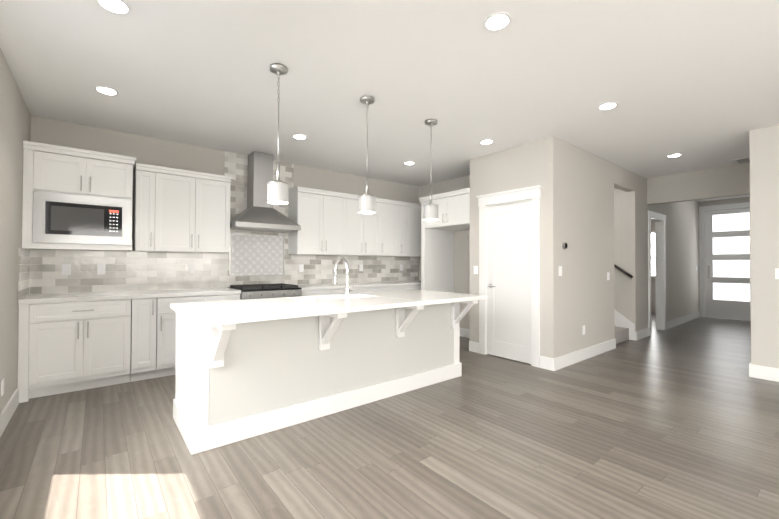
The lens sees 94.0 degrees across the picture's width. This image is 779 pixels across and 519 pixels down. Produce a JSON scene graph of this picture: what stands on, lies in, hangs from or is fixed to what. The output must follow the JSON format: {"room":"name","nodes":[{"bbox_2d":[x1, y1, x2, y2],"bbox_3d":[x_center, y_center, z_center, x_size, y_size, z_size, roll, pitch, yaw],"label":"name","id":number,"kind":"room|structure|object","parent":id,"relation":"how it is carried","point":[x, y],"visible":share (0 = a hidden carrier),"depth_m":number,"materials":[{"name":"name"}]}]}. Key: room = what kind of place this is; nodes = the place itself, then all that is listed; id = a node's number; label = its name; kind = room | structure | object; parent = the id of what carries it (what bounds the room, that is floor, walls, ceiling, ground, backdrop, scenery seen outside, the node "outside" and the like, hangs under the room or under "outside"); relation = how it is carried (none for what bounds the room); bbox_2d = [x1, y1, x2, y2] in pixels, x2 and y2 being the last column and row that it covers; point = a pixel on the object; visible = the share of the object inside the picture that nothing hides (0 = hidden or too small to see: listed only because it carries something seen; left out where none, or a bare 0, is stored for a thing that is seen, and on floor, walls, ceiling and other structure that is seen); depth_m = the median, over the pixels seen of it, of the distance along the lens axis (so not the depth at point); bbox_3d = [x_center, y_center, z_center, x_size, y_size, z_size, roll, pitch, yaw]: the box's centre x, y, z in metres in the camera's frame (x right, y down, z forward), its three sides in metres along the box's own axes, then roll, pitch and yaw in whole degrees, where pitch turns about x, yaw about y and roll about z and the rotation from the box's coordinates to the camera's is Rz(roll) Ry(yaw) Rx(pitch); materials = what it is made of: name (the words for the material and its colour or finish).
{"room":"kitchen","nodes":[
{"label":"kitchen","id":0,"kind":"room"},
{"bbox_2d":[0,48,30,412],"bbox_3d":[-0.845,-0.127,0.071,0.150,2.740,9.150,1,-1,-39],"label":"wall","id":1,"kind":"structure","parent":0,"point":[15,123],"depth_m":2.88,"materials":[{"name":"grey paint"}]},
{"bbox_2d":[1,378,3,395],"bbox_3d":[-2.870,0.947,2.695,0.006,0.115,0.070,1,-1,-39],"label":"outlet","id":2,"kind":"object","parent":1,"relation":"attached to","point":[2,381],"depth_m":2.67,"materials":[{"name":"white plastic"}]},
{"bbox_2d":[0,388,18,436],"bbox_3d":[-0.631,1.172,-0.082,0.016,0.140,8.360,1,-1,-39],"label":"baseboard","id":3,"kind":"structure","parent":1,"relation":"attached to","point":[8,411],"depth_m":2.84,"materials":[{"name":"white wood"}]},
{"bbox_2d":[31,115,418,275],"bbox_3d":[0.918,-0.043,7.449,12.150,2.740,0.166,1,-1,-39],"label":"wall","id":4,"kind":"structure","parent":0,"point":[156,152],"depth_m":4.80,"materials":[{"name":"grey paint"}]},
{"bbox_2d":[22,140,135,250],"bbox_3d":[-3.162,-0.589,3.758,0.850,0.983,0.500,1,-1,-39],"label":"upper cabinet","id":5,"kind":"object","parent":4,"relation":"attached to","point":[75,199],"visible":0.96,"depth_m":3.55,"materials":[{"name":"white wood"}]},
{"bbox_2d":[133,163,232,252],"bbox_3d":[-2.479,-0.567,4.397,1.001,0.958,0.360,1,-1,-39],"label":"upper cabinet","id":6,"kind":"object","parent":4,"relation":"attached to","point":[181,210],"visible":1,"depth_m":4.24,"materials":[{"name":"white wood"}]},
{"bbox_2d":[18,151,418,299],"bbox_3d":[-1.350,-0.531,5.143,5.414,1.824,0.620,1,-1,-39],"label":"tile backsplash","id":7,"kind":"structure","parent":4,"relation":"attached to","point":[39,271],"depth_m":4.62,"materials":[{"name":"beige tile"}]},
{"bbox_2d":[62,264,70,274],"bbox_3d":[-3.427,0.107,3.848,0.072,0.116,0.008,1,-1,-39],"label":"outlet","id":8,"kind":"object","parent":7,"relation":"attached to","point":[66,269],"depth_m":3.85,"materials":[{"name":"white plastic"}]},
{"bbox_2d":[97,264,105,274],"bbox_3d":[-3.200,0.109,4.031,0.072,0.116,0.008,1,-1,-39],"label":"outlet","id":9,"kind":"object","parent":7,"relation":"attached to","point":[101,268],"depth_m":4.03,"materials":[{"name":"white plastic"}]},
{"bbox_2d":[188,264,194,272],"bbox_3d":[-2.503,0.118,4.592,0.072,0.116,0.008,1,-1,-39],"label":"outlet","id":10,"kind":"object","parent":7,"relation":"attached to","point":[191,267],"depth_m":4.59,"materials":[{"name":"white plastic"}]},
{"bbox_2d":[230,151,300,231],"bbox_3d":[-1.708,-0.924,4.929,0.860,1.040,0.490,1,-1,-39],"label":"hood chimney","id":11,"kind":"object","parent":7,"relation":"attached to","point":[259,213],"visible":0.92,"depth_m":4.88,"materials":[{"name":"silver metal"}]},
{"bbox_2d":[299,264,303,271],"bbox_3d":[-1.340,0.131,5.528,0.072,0.116,0.008,1,-1,-39],"label":"outlet","id":12,"kind":"object","parent":7,"relation":"attached to","point":[301,266],"depth_m":5.53,"materials":[{"name":"white plastic"}]},
{"bbox_2d":[288,186,351,255],"bbox_3d":[-1.069,-0.535,5.553,0.864,0.927,0.327,1,-1,-39],"label":"upper cabinet","id":13,"kind":"object","parent":4,"relation":"attached to","point":[332,223],"depth_m":5.38,"materials":[{"name":"white wood"}]},
{"bbox_2d":[352,194,383,255],"bbox_3d":[-0.519,-0.528,5.996,0.783,0.927,0.327,1,-1,-39],"label":"upper cabinet","id":14,"kind":"object","parent":4,"relation":"attached to","point":[367,229],"depth_m":5.94,"materials":[{"name":"white wood"}]},
{"bbox_2d":[384,202,403,256],"bbox_3d":[-0.095,-0.523,6.337,0.539,0.927,0.327,1,-1,-39],"label":"upper cabinet","id":15,"kind":"object","parent":4,"relation":"attached to","point":[393,211],"depth_m":6.27,"materials":[{"name":"white wood"}]},
{"bbox_2d":[404,202,411,256],"bbox_3d":[0.147,-0.520,6.532,0.317,0.927,0.327,1,-1,-39],"label":"upper cabinet","id":16,"kind":"object","parent":4,"relation":"attached to","point":[407,205],"depth_m":6.47,"materials":[{"name":"white wood"}]},
{"bbox_2d":[412,206,420,256],"bbox_3d":[0.447,-0.517,6.774,0.569,0.927,0.327,1,-1,-39],"label":"upper cabinet","id":17,"kind":"object","parent":4,"relation":"attached to","point":[416,210],"depth_m":6.60,"materials":[{"name":"white wood"}]},
{"bbox_2d":[0,312,778,518],"bbox_3d":[3.777,1.299,3.877,12.150,0.001,9.300,1,-1,-39],"label":"floor","id":18,"kind":"structure","parent":0,"point":[680,421],"depth_m":2.41,"materials":[{"name":"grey wood"}]},
{"bbox_2d":[17,300,140,402],"bbox_3d":[-3.124,0.836,3.710,0.875,0.876,0.605,1,-1,-39],"label":"base cabinet","id":19,"kind":"object","parent":18,"relation":"on","point":[69,342],"depth_m":3.46,"materials":[{"name":"white wood"}]},
{"bbox_2d":[18,288,240,303],"bbox_3d":[-2.719,0.384,4.022,1.889,0.038,0.632,1,-1,-39],"label":"countertop","id":20,"kind":"structure","parent":19,"relation":"on","point":[67,298],"depth_m":3.75,"materials":[{"name":"white stone"}]},
{"bbox_2d":[141,296,164,379],"bbox_3d":[-2.745,0.841,4.015,0.343,0.876,0.605,1,-1,-39],"label":"base cabinet","id":21,"kind":"object","parent":18,"relation":"on","point":[152,311],"depth_m":3.84,"materials":[{"name":"white wood"}]},
{"bbox_2d":[165,296,212,375],"bbox_3d":[-2.483,0.844,4.225,0.572,0.876,0.605,1,-1,-39],"label":"base cabinet","id":22,"kind":"object","parent":18,"relation":"on","point":[170,315],"depth_m":3.95,"materials":[{"name":"white wood"}]},
{"bbox_2d":[213,292,240,300],"bbox_3d":[-2.173,0.848,4.475,0.461,0.876,0.605,1,-1,-39],"label":"base cabinet","id":23,"kind":"object","parent":18,"relation":"on","point":[215,298],"depth_m":4.30,"materials":[{"name":"white wood"}]},
{"bbox_2d":[227,283,301,299],"bbox_3d":[-1.649,0.816,4.811,0.766,0.950,0.706,1,-1,-39],"label":"range","id":24,"kind":"object","parent":18,"relation":"on","point":[253,291],"visible":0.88,"depth_m":4.61,"materials":[{"name":"black metal"}]},
{"bbox_2d":[302,288,336,295],"bbox_3d":[-1.190,0.859,5.267,0.511,0.876,0.605,1,-1,-39],"label":"base cabinet","id":25,"kind":"object","parent":18,"relation":"on","point":[324,291],"depth_m":5.09,"materials":[{"name":"white wood"}]},
{"bbox_2d":[298,280,420,291],"bbox_3d":[-0.309,0.413,5.962,2.747,0.038,0.632,1,-1,-39],"label":"countertop","id":26,"kind":"structure","parent":25,"relation":"on","point":[393,284],"depth_m":5.63,"materials":[{"name":"white stone"}]},
{"bbox_2d":[172,301,477,454],"bbox_3d":[-0.380,0.841,3.362,2.672,0.876,1.014,1,-1,-39],"label":"kitchen island","id":27,"kind":"object","parent":18,"relation":"on","point":[247,368],"depth_m":2.84,"materials":[{"name":"white wood"}]},
{"bbox_2d":[170,289,486,328],"bbox_3d":[-0.378,0.384,3.351,2.700,0.038,1.100,1,-1,-39],"label":"island countertop","id":28,"kind":"structure","parent":27,"relation":"on","point":[202,314],"depth_m":2.84,"materials":[{"name":"white stone"}]},
{"bbox_2d":[334,257,353,300],"bbox_3d":[-0.431,0.173,3.440,0.109,0.386,0.259,1,-1,-39],"label":"faucet","id":29,"kind":"object","parent":28,"relation":"on","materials":[{"name":"silver metal"}]},
{"bbox_2d":[337,288,360,293],"bbox_3d":[-0.862,0.863,5.530,0.564,0.876,0.605,1,-1,-39],"label":"base cabinet","id":30,"kind":"object","parent":18,"relation":"on","point":[339,290],"depth_m":5.37,"materials":[{"name":"white wood"}]},
{"bbox_2d":[361,288,392,292],"bbox_3d":[-0.446,0.868,5.865,0.739,0.876,0.605,1,-1,-39],"label":"base cabinet","id":31,"kind":"object","parent":18,"relation":"on","point":[362,289],"depth_m":5.66,"materials":[{"name":"white wood"}]},
{"bbox_2d":[393,284,408,290],"bbox_3d":[-0.051,0.873,6.183,0.508,0.876,0.605,1,-1,-39],"label":"base cabinet","id":32,"kind":"object","parent":18,"relation":"on","point":[406,285],"depth_m":6.02,"materials":[{"name":"white wood"}]},
{"bbox_2d":[409,284,420,289],"bbox_3d":[0.426,0.879,6.567,0.834,0.876,0.605,1,-1,-39],"label":"base cabinet","id":33,"kind":"object","parent":18,"relation":"on","point":[411,286],"depth_m":6.18,"materials":[{"name":"white wood"}]},
{"bbox_2d":[419,188,469,292],"bbox_3d":[1.090,0.146,5.820,0.750,2.330,1.027,1,-1,-39],"label":"upper cabinet","id":34,"kind":"object","parent":18,"relation":"on","point":[437,255],"visible":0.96,"depth_m":5.96,"materials":[{"name":"white wood"}]},
{"bbox_2d":[615,326,628,343],"bbox_3d":[2.704,0.205,6.892,0.874,2.244,2.950,1,-1,-39],"label":"carpeted stairs","id":35,"kind":"structure","parent":18,"relation":"on","point":[621,334],"depth_m":5.83,"materials":[{"name":"grey"}]},
{"bbox_2d":[0,0,778,201],"bbox_3d":[3.786,-1.491,3.906,12.150,0.100,9.300,1,-1,-39],"label":"ceiling","id":36,"kind":"structure","parent":0,"point":[695,83],"depth_m":2.90,"materials":[{"name":"white paint"}]},
{"bbox_2d":[94,85,118,95],"bbox_3d":[-2.458,-1.465,3.155,0.176,0.008,0.176,1,-1,-39],"label":"recessed light","id":37,"kind":"object","parent":36,"relation":"in","point":[107,90],"visible":1,"depth_m":3.14,"materials":[{"name":"white"}]},
{"bbox_2d":[95,0,131,15],"bbox_3d":[-1.597,-1.474,2.102,0.176,0.008,0.176,1,-1,-39],"label":"recessed light","id":38,"kind":"object","parent":36,"relation":"in","point":[120,7],"visible":1,"depth_m":2.11,"materials":[{"name":"white"}]},
{"bbox_2d":[267,63,288,204],"bbox_3d":[-0.850,-0.950,2.776,0.160,1.036,0.160,1,-1,-39],"label":"pendant light","id":39,"kind":"object","parent":36,"relation":"hanging from","point":[277,191],"visible":1,"depth_m":2.73,"materials":[{"name":"white glass"}]},
{"bbox_2d":[292,134,306,139],"bbox_3d":[-1.062,-1.449,4.291,0.176,0.008,0.176,1,-1,-39],"label":"recessed light","id":40,"kind":"object","parent":36,"relation":"in","point":[299,136],"visible":1,"depth_m":4.27,"materials":[{"name":"white"}]},
{"bbox_2d":[358,96,375,213],"bbox_3d":[-0.203,-0.942,3.296,0.160,1.036,0.160,1,-1,-39],"label":"pendant light","id":41,"kind":"object","parent":36,"relation":"hanging from","point":[366,203],"visible":1,"depth_m":3.25,"materials":[{"name":"white glass"}]},
{"bbox_2d":[403,161,414,164],"bbox_3d":[0.296,-1.432,5.410,0.176,0.008,0.176,1,-1,-39],"label":"recessed light","id":42,"kind":"object","parent":36,"relation":"in","point":[409,163],"visible":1,"depth_m":5.40,"materials":[{"name":"white"}]},
{"bbox_2d":[423,119,438,220],"bbox_3d":[0.435,-0.934,3.811,0.160,1.036,0.160,1,-1,-39],"label":"pendant light","id":43,"kind":"object","parent":36,"relation":"hanging from","point":[430,211],"visible":1,"depth_m":3.76,"materials":[{"name":"white glass"}]},
{"bbox_2d":[479,139,493,143],"bbox_3d":[1.188,-1.440,4.446,0.176,0.008,0.176,1,-1,-39],"label":"recessed light","id":44,"kind":"object","parent":36,"relation":"in","point":[487,141],"visible":1,"depth_m":4.42,"materials":[{"name":"white"}]},
{"bbox_2d":[483,12,511,31],"bbox_3d":[0.665,-1.465,2.241,0.176,0.008,0.176,1,-1,-39],"label":"recessed light","id":45,"kind":"object","parent":36,"relation":"in","point":[496,21],"visible":1,"depth_m":2.23,"materials":[{"name":"white"}]},
{"bbox_2d":[597,102,618,109],"bbox_3d":[2.059,-1.448,3.428,0.176,0.008,0.176,1,-1,-39],"label":"recessed light","id":46,"kind":"object","parent":36,"relation":"in","point":[607,105],"visible":1,"depth_m":3.41,"materials":[{"name":"white"}]},
{"bbox_2d":[666,153,682,157],"bbox_3d":[3.905,-1.425,4.978,0.176,0.008,0.176,1,-1,-39],"label":"recessed light","id":47,"kind":"object","parent":36,"relation":"in","point":[674,155],"visible":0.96,"depth_m":4.96,"materials":[{"name":"white"}]},
{"bbox_2d":[733,157,749,163],"bbox_3d":[5.059,-1.416,5.187,0.300,0.014,0.180,1,-1,-39],"label":"ceiling vent","id":48,"kind":"object","parent":36,"relation":"in","point":[742,160],"visible":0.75,"depth_m":5.17,"materials":[{"name":"white metal"}]},
{"bbox_2d":[419,150,586,348],"bbox_3d":[1.569,-0.057,5.930,0.180,2.740,3.050,1,-1,-39],"label":"wall","id":49,"kind":"structure","parent":0,"point":[460,236],"depth_m":6.22,"materials":[{"name":"grey paint"}]},
{"bbox_2d":[460,328,469,337],"bbox_3d":[1.416,1.244,5.992,0.016,0.140,0.905,1,-1,-39],"label":"baseboard","id":50,"kind":"structure","parent":49,"relation":"attached to","point":[463,332],"depth_m":6.14,"materials":[{"name":"white wood"}]},
{"bbox_2d":[467,141,542,355],"bbox_3d":[1.543,-0.069,4.814,0.120,2.740,1.105,1,-1,-39],"label":"wall","id":51,"kind":"structure","parent":0,"point":[516,167],"depth_m":4.93,"materials":[{"name":"grey paint"}]},
{"bbox_2d":[474,266,477,273],"bbox_3d":[1.216,0.146,5.117,0.006,0.115,0.070,1,-1,-39],"label":"switch plate","id":52,"kind":"object","parent":51,"relation":"attached to","point":[476,272],"depth_m":5.11,"materials":[{"name":"white plastic"}]},
{"bbox_2d":[476,185,541,367],"bbox_3d":[1.568,0.206,4.745,0.162,2.190,0.940,1,-1,-39],"label":"door frame","id":53,"kind":"structure","parent":51,"relation":"attached to","point":[532,194],"depth_m":4.52,"materials":[{"name":"white wood"}]},
{"bbox_2d":[487,201,530,363],"bbox_3d":[1.534,0.281,4.718,0.093,2.014,0.660,1,-1,-39],"label":"pantry door","id":54,"kind":"structure","parent":51,"relation":"in","point":[508,281],"depth_m":4.71,"materials":[{"name":"white paint"}]},
{"bbox_2d":[539,137,698,358],"bbox_3d":[4.615,-0.040,6.500,7.020,2.740,0.120,1,-1,-39],"label":"wall","id":55,"kind":"structure","parent":0,"point":[618,204],"depth_m":5.09,"materials":[{"name":"grey paint"}]},
{"bbox_2d":[559,266,561,275],"bbox_3d":[2.050,0.138,4.352,0.070,0.115,0.009,1,-1,-39],"label":"switch plate","id":56,"kind":"object","parent":55,"relation":"attached to","point":[560,267],"depth_m":4.34,"materials":[{"name":"white plastic"}]},
{"bbox_2d":[562,242,567,248],"bbox_3d":[2.132,-0.166,4.408,0.084,0.084,0.028,1,-1,-39],"label":"thermostat","id":57,"kind":"object","parent":55,"relation":"attached to","point":[564,245],"visible":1,"depth_m":4.39,"materials":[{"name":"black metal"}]},
{"bbox_2d":[550,339,615,370],"bbox_3d":[2.625,1.235,4.814,1.862,0.140,0.036,1,-1,-39],"label":"baseboard","id":58,"kind":"structure","parent":55,"relation":"attached to","point":[563,361],"depth_m":4.65,"materials":[{"name":"white wood"}]},
{"bbox_2d":[614,264,632,279],"bbox_3d":[3.216,-0.568,6.900,0.084,1.823,2.473,1,-1,-39],"label":"stair handrail","id":59,"kind":"object","parent":55,"relation":"attached to","point":[623,271],"visible":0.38,"depth_m":6.00,"materials":[{"name":"brown metal"}]},
{"bbox_2d":[614,309,634,339],"bbox_3d":[3.124,0.179,7.057,0.016,2.303,2.840,1,-1,-39],"label":"trim","id":60,"kind":"structure","parent":55,"relation":"attached to","point":[622,321],"depth_m":6.05,"materials":[{"name":"white wood"}]},
{"bbox_2d":[629,331,637,339],"bbox_3d":[3.757,1.254,6.258,0.016,0.140,0.866,1,-1,-39],"label":"baseboard","id":61,"kind":"structure","parent":55,"relation":"attached to","point":[636,333],"depth_m":5.95,"materials":[{"name":"white wood"}]},
{"bbox_2d":[638,328,648,339],"bbox_3d":[4.285,1.255,6.137,0.595,0.140,0.016,1,-1,-39],"label":"baseboard","id":62,"kind":"structure","parent":55,"relation":"attached to","point":[643,333],"depth_m":6.13,"materials":[{"name":"white wood"}]},
{"bbox_2d":[648,211,665,335],"bbox_3d":[4.859,0.242,6.679,0.970,2.180,0.144,1,-1,-39],"label":"door frame","id":63,"kind":"structure","parent":55,"relation":"attached to","point":[660,259],"depth_m":6.89,"materials":[{"name":"white wood"}]},
{"bbox_2d":[666,311,699,328],"bbox_3d":[6.326,1.279,7.780,2.725,0.140,0.016,1,-1,-39],"label":"baseboard","id":64,"kind":"structure","parent":55,"relation":"attached to","point":[669,324],"depth_m":7.64,"materials":[{"name":"white wood"}]},
{"bbox_2d":[646,163,749,206],"bbox_3d":[5.006,-1.192,5.791,0.120,0.450,1.470,1,-1,-39],"label":"wall","id":65,"kind":"structure","parent":0,"point":[672,198],"depth_m":5.78,"materials":[{"name":"grey paint"}]},
{"bbox_2d":[651,197,749,312],"bbox_3d":[6.979,-0.003,9.257,0.120,2.740,4.650,1,-1,-39],"label":"wall","id":66,"kind":"structure","parent":0,"point":[706,203],"depth_m":8.60,"materials":[{"name":"grey paint"}]},
{"bbox_2d":[651,231,654,277],"bbox_3d":[6.736,-0.131,9.544,0.060,1.200,1.000,1,-1,-39],"label":"room window","id":67,"kind":"structure","parent":66,"relation":"in","point":[652,254],"depth_m":9.44,"materials":[{"name":"white glass"}]},
{"bbox_2d":[699,202,749,316],"bbox_3d":[7.722,0.048,8.218,0.024,2.620,1.160,1,-1,-39],"label":"door frame","id":68,"kind":"structure","parent":66,"relation":"attached to","point":[702,209],"depth_m":8.59,"materials":[{"name":"white wood"}]},
{"bbox_2d":[705,208,750,320],"bbox_3d":[7.720,0.108,8.216,0.108,2.480,0.896,1,-1,-39],"label":"front door","id":69,"kind":"structure","parent":66,"relation":"in","point":[727,267],"depth_m":8.26,"materials":[{"name":"white paint"}]},
{"bbox_2d":[749,127,768,366],"bbox_3d":[6.202,-0.043,5.724,5.520,2.740,0.120,1,-1,-39],"label":"wall","id":70,"kind":"structure","parent":0,"point":[764,203],"depth_m":3.98,"materials":[{"name":"grey paint"}]},
{"bbox_2d":[769,125,778,367],"bbox_3d":[5.500,-0.082,2.290,0.120,2.740,4.350,1,-1,-39],"label":"wall","id":71,"kind":"structure","parent":0,"point":[773,130],"depth_m":3.90,"materials":[{"name":"grey paint"}]},
{"bbox_2d":[749,363,778,381],"bbox_3d":[5.401,1.217,2.287,0.016,0.140,4.486,1,-1,-39],"label":"baseboard","id":72,"kind":"structure","parent":71,"relation":"attached to","point":[755,371],"depth_m":3.93,"materials":[{"name":"white wood"}]},
{"bbox_2d":[775,268,778,278],"bbox_3d":[4.182,0.152,3.821,0.009,0.115,0.170,1,-1,-39],"label":"switch plate","id":73,"kind":"object","parent":71,"relation":"attached to","point":[776,269],"depth_m":3.88,"materials":[{"name":"white plastic"}]}
]}

